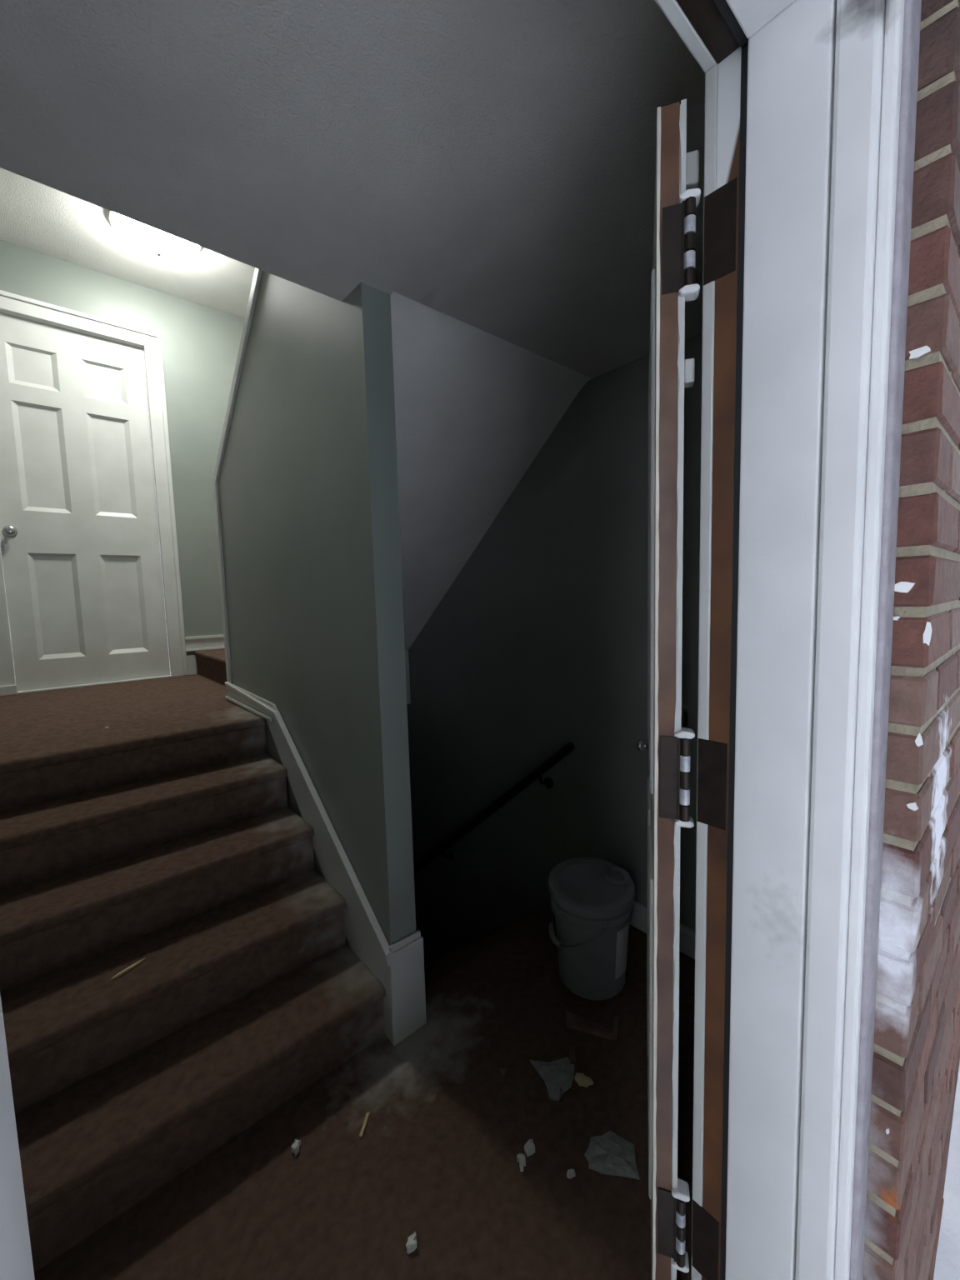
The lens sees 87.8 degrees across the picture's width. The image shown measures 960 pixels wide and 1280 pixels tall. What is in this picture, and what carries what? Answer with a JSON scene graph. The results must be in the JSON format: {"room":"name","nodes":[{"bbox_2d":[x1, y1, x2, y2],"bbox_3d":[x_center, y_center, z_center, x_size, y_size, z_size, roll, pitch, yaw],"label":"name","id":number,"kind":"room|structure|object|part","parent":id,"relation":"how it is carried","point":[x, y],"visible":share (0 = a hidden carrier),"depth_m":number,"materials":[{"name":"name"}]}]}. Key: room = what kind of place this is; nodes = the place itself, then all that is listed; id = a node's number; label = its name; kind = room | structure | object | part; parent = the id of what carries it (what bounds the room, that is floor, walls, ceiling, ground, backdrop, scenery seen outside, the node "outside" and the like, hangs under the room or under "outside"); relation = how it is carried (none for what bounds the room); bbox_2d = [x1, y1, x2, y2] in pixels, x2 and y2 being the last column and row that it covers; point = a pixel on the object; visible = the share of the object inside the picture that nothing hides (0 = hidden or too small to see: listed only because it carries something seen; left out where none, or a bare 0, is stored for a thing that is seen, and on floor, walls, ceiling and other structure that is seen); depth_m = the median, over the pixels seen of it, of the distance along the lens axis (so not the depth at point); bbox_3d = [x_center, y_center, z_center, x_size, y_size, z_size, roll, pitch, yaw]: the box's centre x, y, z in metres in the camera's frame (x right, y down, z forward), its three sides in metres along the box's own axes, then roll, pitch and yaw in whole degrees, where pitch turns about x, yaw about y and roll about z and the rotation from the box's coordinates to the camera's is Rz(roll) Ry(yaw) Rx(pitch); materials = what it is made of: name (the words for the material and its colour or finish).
{"room":"apartment building entryway","nodes":[
{"label":"apartment building entryway","id":0,"kind":"room"},
{"bbox_2d":[0,240,244,674],"bbox_3d":[-2.225,0.360,3.669,2.109,5.533,0.120,-6,7,-41],"label":"wall","id":1,"kind":"structure","parent":0,"point":[200,343],"depth_m":3.58,"materials":[{"name":"green paint"}]},
{"bbox_2d":[0,311,170,691],"bbox_3d":[-2.568,-0.839,3.230,0.818,2.258,0.102,-6,7,-41],"label":"door","id":2,"kind":"structure","parent":1,"relation":"in","point":[79,535],"depth_m":3.22,"materials":[{"name":"white paint"}]},
{"bbox_3d":[-2.822,-0.656,2.994,0.066,0.066,0.066,-6,7,-41],"label":"knob","id":3,"kind":"part","parent":2,"relation":"part of","materials":[{"name":"silver metal"}]},
{"bbox_3d":[-2.744,-1.667,3.064,0.235,0.235,0.034,-6,7,-41],"label":"panel","id":4,"kind":"part","parent":2,"relation":"part of","materials":[{"name":"white paint"}]},
{"bbox_3d":[-2.729,-1.128,3.112,0.235,0.651,0.034,-6,7,-41],"label":"panel","id":5,"kind":"part","parent":2,"relation":"part of","materials":[{"name":"white paint"}]},
{"bbox_3d":[-2.705,-0.216,3.193,0.235,0.666,0.034,-6,7,-41],"label":"panel","id":6,"kind":"part","parent":2,"relation":"part of","materials":[{"name":"white paint"}]},
{"bbox_3d":[-2.479,-1.695,3.295,0.230,0.235,0.034,-6,7,-41],"label":"panel","id":7,"kind":"part","parent":2,"relation":"part of","materials":[{"name":"white paint"}]},
{"bbox_3d":[-2.465,-1.156,3.343,0.230,0.651,0.034,-6,7,-41],"label":"panel","id":8,"kind":"part","parent":2,"relation":"part of","materials":[{"name":"white paint"}]},
{"bbox_3d":[-2.440,-0.244,3.424,0.230,0.666,0.034,-6,7,-41],"label":"panel","id":9,"kind":"part","parent":2,"relation":"part of","materials":[{"name":"white paint"}]},
{"bbox_2d":[0,290,188,696],"bbox_3d":[-2.569,-0.883,3.222,1.026,2.371,0.095,-6,7,-41],"label":"trim","id":10,"kind":"structure","parent":1,"relation":"attached to","point":[12,303],"depth_m":3.42,"materials":[{"name":"white paint"}]},
{"bbox_3d":[-2.898,-0.796,2.913,0.101,2.270,0.014,-6,7,-41],"label":"casing","id":11,"kind":"part","parent":10,"relation":"part of","materials":[{"name":"white paint"}]},
{"bbox_3d":[-2.585,-2.009,3.110,1.020,0.094,0.014,-6,7,-41],"label":"head casing","id":12,"kind":"part","parent":10,"relation":"part of","materials":[{"name":"white paint"}]},
{"bbox_3d":[-2.208,-0.868,3.515,0.101,2.270,0.014,-6,7,-41],"label":"casing","id":13,"kind":"part","parent":10,"relation":"part of","materials":[{"name":"white paint"}]},
{"bbox_2d":[186,655,197,674],"bbox_3d":[-2.116,0.183,3.663,0.065,0.145,0.014,-6,7,-41],"label":"baseboard","id":14,"kind":"structure","parent":1,"relation":"attached to","point":[191,659],"depth_m":3.66,"materials":[{"name":"white paint"}]},
{"bbox_2d":[185,634,224,651],"bbox_3d":[-1.921,0.009,3.816,0.586,0.108,0.026,-6,7,-41],"label":"baseboard","id":15,"kind":"structure","parent":1,"relation":"attached to","point":[211,642],"depth_m":3.70,"materials":[{"name":"white paint"}]},
{"bbox_2d":[0,167,254,319],"bbox_3d":[-1.428,-2.414,2.423,2.109,0.167,2.931,-6,7,-41],"label":"ceiling","id":16,"kind":"structure","parent":0,"point":[35,216],"depth_m":3.01,"materials":[{"name":"paint"}]},
{"bbox_2d":[109,210,201,264],"bbox_3d":[-1.845,-2.280,2.856,0.444,0.153,0.444,-6,7,-41],"label":"ceiling light","id":17,"kind":"object","parent":16,"relation":"attached to","point":[156,245],"visible":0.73,"depth_m":2.81,"materials":[{"name":"white glass"}]},
{"bbox_2d":[0,674,267,761],"bbox_3d":[-1.941,0.442,2.648,1.185,0.200,1.795,-6,7,-41],"label":"floor","id":18,"kind":"structure","parent":0,"point":[46,722],"depth_m":2.41,"materials":[{"name":"brown carpet"}]},
{"bbox_2d":[194,648,227,684],"bbox_3d":[-1.355,0.073,3.525,0.937,0.347,1.208,-6,7,-41],"label":"stair","id":19,"kind":"structure","parent":18,"relation":"on","point":[211,663],"depth_m":3.38,"materials":[{"name":"brown carpet"}]},
{"bbox_2d":[217,270,415,948],"bbox_3d":[-0.776,0.642,2.152,0.093,5.160,1.602,-6,7,-41],"label":"wall","id":20,"kind":"structure","parent":0,"point":[307,482],"depth_m":1.66,"materials":[{"name":"green paint"}]},
{"bbox_2d":[212,267,262,682],"bbox_3d":[-0.864,-0.845,2.076,0.117,2.208,1.474,-6,7,-41],"label":"trim","id":21,"kind":"structure","parent":20,"relation":"attached to","point":[257,272],"depth_m":2.42,"materials":[{"name":"white paint"}]},
{"bbox_2d":[388,930,426,1045],"bbox_3d":[-0.230,1.098,1.582,0.125,0.322,0.018,-6,7,-41],"label":"trim","id":22,"kind":"structure","parent":20,"relation":"attached to","point":[406,967],"depth_m":1.57,"materials":[{"name":"white paint"}]},
{"bbox_2d":[0,0,704,378],"bbox_3d":[-0.093,-1.682,0.980,2.109,1.443,1.067,-6,7,-41],"label":"ceiling","id":23,"kind":"structure","parent":0,"point":[489,166],"depth_m":0.94,"materials":[{"name":"paint"}]},
{"bbox_2d":[34,906,694,1279],"bbox_3d":[0.009,1.385,1.230,2.109,0.200,1.101,-6,7,-41],"label":"floor","id":24,"kind":"structure","parent":0,"point":[435,1157],"depth_m":1.23,"materials":[{"name":"brown carpet"}]},
{"bbox_2d":[0,681,391,1272],"bbox_3d":[-1.210,0.785,1.772,1.075,0.966,1.614,-6,7,-41],"label":"staircase","id":25,"kind":"structure","parent":24,"relation":"on","point":[184,852],"depth_m":1.52,"materials":[{"name":"brown carpet"}]},
{"bbox_2d":[110,957,146,981],"bbox_3d":[-1.007,0.941,1.429,0.010,0.008,0.095,2,6,33],"label":"wood splinter","id":26,"kind":"object","parent":25,"relation":"on","point":[138,962],"visible":1,"depth_m":1.43,"materials":[{"name":"beige wood"}]},
{"bbox_3d":[-1.133,0.326,2.421,0.014,0.020,0.696,-6,7,-41],"label":"shoe moulding","id":27,"kind":"part","parent":25,"relation":"part of","materials":[{"name":"white paint"}]},
{"bbox_2d":[290,1139,300,1156],"bbox_3d":[-0.467,1.285,1.265,0.018,0.017,0.030,0,5,13],"label":"crumb","id":28,"kind":"object","parent":24,"relation":"on","point":[295,1147],"visible":1,"depth_m":1.26,"materials":[{"name":"white paper"}]},
{"bbox_2d":[359,1112,369,1137],"bbox_3d":[-0.305,1.281,1.320,0.009,0.007,0.061,-1,5,7],"label":"wood splinter","id":29,"kind":"object","parent":24,"relation":"on","point":[367,1114],"visible":1,"depth_m":1.31,"materials":[{"name":"beige wood"}]},
{"bbox_2d":[405,1230,417,1254],"bbox_3d":[-0.147,1.292,1.070,0.026,0.019,0.020,-5,6,-32],"label":"crumb","id":30,"kind":"object","parent":24,"relation":"on","point":[411,1245],"visible":1,"depth_m":1.06,"materials":[{"name":"white paper"}]},
{"bbox_2d":[500,1066,507,1076],"bbox_3d":[0.070,1.256,1.454,0.022,0.012,0.016,-3,5,-19],"label":"crumb","id":31,"kind":"object","parent":24,"relation":"on","point":[503,1070],"visible":1,"depth_m":1.45,"materials":[{"name":"brown cardboard"}]},
{"bbox_2d":[516,1153,525,1171],"bbox_3d":[0.100,1.273,1.218,0.024,0.019,0.026,-6,7,-41],"label":"crumb","id":32,"kind":"object","parent":24,"relation":"on","point":[521,1158],"visible":1,"depth_m":1.22,"materials":[{"name":"white paper"}]},
{"bbox_2d":[524,1139,534,1156],"bbox_3d":[0.126,1.270,1.251,0.029,0.017,0.025,-4,6,-25],"label":"crumb","id":33,"kind":"object","parent":24,"relation":"on","point":[529,1147],"visible":1,"depth_m":1.25,"materials":[{"name":"white paper"}]},
{"bbox_2d":[530,1057,574,1101],"bbox_3d":[0.225,1.252,1.444,0.113,0.013,0.138,-3,5,-20],"label":"paper sheet","id":34,"kind":"object","parent":24,"relation":"on","point":[557,1076],"visible":1,"depth_m":1.43,"materials":[{"name":"white paper"}]},
{"bbox_2d":[566,1169,575,1179],"bbox_3d":[0.217,1.275,1.193,0.022,0.012,0.014,-4,6,-28],"label":"crumb","id":35,"kind":"object","parent":24,"relation":"on","point":[571,1173],"visible":1,"depth_m":1.19,"materials":[{"name":"white paper"}]},
{"bbox_2d":[569,1045,575,1064],"bbox_3d":[0.278,1.245,1.497,0.020,0.015,0.054,-1,5,6],"label":"stick","id":36,"kind":"object","parent":24,"relation":"on","point":[572,1048],"visible":1,"depth_m":1.49,"materials":[{"name":"brown wood"}]},
{"bbox_2d":[575,1072,593,1087],"bbox_3d":[0.293,1.253,1.420,0.034,0.012,0.049,-6,7,-41],"label":"chip","id":37,"kind":"object","parent":24,"relation":"on","point":[582,1080],"visible":1,"depth_m":1.42,"materials":[{"name":"beige wood"}]},
{"bbox_2d":[565,1010,611,1040],"bbox_3d":[0.340,1.237,1.593,0.166,0.010,0.057,2,6,31],"label":"flap","id":38,"kind":"object","parent":24,"relation":"on","point":[574,1022],"visible":1,"depth_m":1.59,"materials":[{"name":"brown cardboard"}]},
{"bbox_2d":[548,857,634,999],"bbox_3d":[0.399,1.032,1.798,0.311,0.380,0.304,-6,7,-41],"label":"bucket","id":39,"kind":"object","parent":24,"relation":"on","point":[592,898],"visible":1,"depth_m":1.70,"materials":[{"name":"white plastic"}]},
{"bbox_3d":[0.397,0.873,1.785,0.304,0.028,0.304,-10,12,-41],"label":"lid","id":40,"kind":"part","parent":39,"relation":"part of","materials":[{"name":"white plastic"}]},
{"bbox_2d":[584,1130,639,1179],"bbox_3d":[0.323,1.267,1.238,0.127,0.014,0.098,-1,5,9],"label":"paper sheet","id":41,"kind":"object","parent":24,"relation":"on","point":[609,1153],"visible":1,"depth_m":1.22,"materials":[{"name":"white paper"}]},
{"bbox_2d":[610,1015,619,1040],"bbox_3d":[0.432,1.233,1.586,0.016,0.015,0.081,1,6,24],"label":"strip","id":42,"kind":"object","parent":24,"relation":"on","point":[614,1032],"visible":1,"depth_m":1.57,"materials":[{"name":"brown cardboard"}]},
{"bbox_2d":[390,291,591,704],"bbox_3d":[-0.823,-0.484,2.856,0.935,1.880,2.867,-6,7,-41],"label":"ceiling","id":43,"kind":"structure","parent":0,"point":[475,407],"depth_m":2.02,"materials":[{"name":"paint"}]},
{"bbox_2d":[406,332,702,962],"bbox_3d":[-0.134,0.276,3.023,0.200,5.700,3.998,-6,7,-41],"label":"wall","id":44,"kind":"structure","parent":0,"point":[537,646],"depth_m":2.30,"materials":[{"name":"green paint"}]},
{"bbox_2d":[413,742,574,874],"bbox_3d":[-0.070,1.076,2.831,0.082,1.335,1.553,-6,7,-41],"label":"handrail","id":45,"kind":"object","parent":44,"relation":"attached to","point":[567,748],"visible":0.98,"depth_m":2.53,"materials":[{"name":"brown wood"}]},
{"bbox_3d":[-0.175,1.317,3.037,0.006,0.056,0.056,-6,7,-41],"label":"wall plate","id":46,"kind":"part","parent":45,"relation":"part of","materials":[{"name":"brown metal"}]},
{"bbox_3d":[0.328,0.683,2.385,0.006,0.056,0.056,-6,7,-41],"label":"wall plate","id":47,"kind":"part","parent":45,"relation":"part of","materials":[{"name":"brown metal"}]},
{"bbox_2d":[629,900,695,959],"bbox_3d":[0.772,1.146,1.922,0.020,0.112,1.046,-6,7,-41],"label":"baseboard","id":48,"kind":"structure","parent":44,"relation":"attached to","point":[687,935],"depth_m":1.92,"materials":[{"name":"white paint"}]},
{"bbox_2d":[862,0,959,1279],"bbox_3d":[-0.127,0.625,0.220,6.000,5.900,0.251,-6,7,-41],"label":"wall","id":49,"kind":"structure","parent":0,"point":[916,1061],"depth_m":0.66,"materials":[{"name":"brick"}]},
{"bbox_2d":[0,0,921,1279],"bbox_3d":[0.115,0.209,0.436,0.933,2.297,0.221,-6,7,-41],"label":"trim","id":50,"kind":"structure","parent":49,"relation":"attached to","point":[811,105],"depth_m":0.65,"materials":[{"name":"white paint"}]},
{"bbox_3d":[0.021,-0.784,0.425,0.789,0.062,0.018,-6,7,-41],"label":"head casing","id":51,"kind":"part","parent":50,"relation":"part of","materials":[{"name":"white paint"}]},
{"bbox_3d":[0.373,0.232,0.800,0.072,2.172,0.018,-6,7,-41],"label":"casing","id":52,"kind":"part","parent":50,"relation":"part of","materials":[{"name":"white paint"}]},
{"bbox_3d":[0.468,0.255,0.660,0.056,2.147,0.044,-6,7,-41],"label":"brick mould","id":53,"kind":"part","parent":50,"relation":"part of","materials":[{"name":"white paint"}]},
{"bbox_2d":[636,99,737,1279],"bbox_3d":[0.422,0.234,1.124,0.138,2.064,0.745,0,5,18],"label":"door","id":54,"kind":"structure","parent":49,"relation":"in","point":[677,195],"depth_m":0.78,"materials":[{"name":"white paint"}]},
{"bbox_3d":[0.471,0.304,1.439,0.035,0.032,0.032,0,5,18],"label":"knob","id":55,"kind":"part","parent":54,"relation":"part of","materials":[{"name":"silver metal"}]},
{"bbox_3d":[0.451,-0.206,1.258,0.051,0.900,0.230,0,5,18],"label":"panel","id":56,"kind":"part","parent":54,"relation":"part of","materials":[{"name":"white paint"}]},
{"bbox_3d":[0.477,0.730,1.341,0.051,0.660,0.230,0,5,18],"label":"panel","id":57,"kind":"part","parent":54,"relation":"part of","materials":[{"name":"white paint"}]},
{"bbox_3d":[0.381,0.758,1.048,0.051,0.660,0.230,0,5,18],"label":"panel","id":58,"kind":"part","parent":54,"relation":"part of","materials":[{"name":"white paint"}]},
{"bbox_3d":[0.355,-0.178,0.965,0.051,0.900,0.230,0,5,18],"label":"panel","id":59,"kind":"part","parent":54,"relation":"part of","materials":[{"name":"white paint"}]},
{"bbox_3d":[0.552,0.220,1.404,0.064,0.060,0.060,0,5,18],"label":"knob","id":60,"kind":"part","parent":54,"relation":"part of","materials":[{"name":"black metal"}]},
{"bbox_3d":[-1.388,2.992,3.921,0.935,0.200,0.862,-6,7,-41],"label":"floor","id":61,"kind":"structure","parent":0,"visible":0},
{"bbox_2d":[424,910,539,989],"bbox_3d":[-0.516,2.162,2.822,0.927,1.600,1.905,-6,7,-41],"label":"staircase","id":62,"kind":"structure","parent":61,"relation":"on","point":[437,968],"depth_m":2.38,"materials":[{"name":"brown carpet"}]},
{"label":"outside","id":63,"kind":"structure","parent":0,"visible":0},
{"bbox_2d":[933,1062,959,1279],"bbox_3d":[6.412,1.329,0.455,7.980,0.900,8.096,-6,7,-41],"label":"ground","id":64,"kind":"structure","parent":63,"point":[947,1257],"depth_m":1.13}
]}

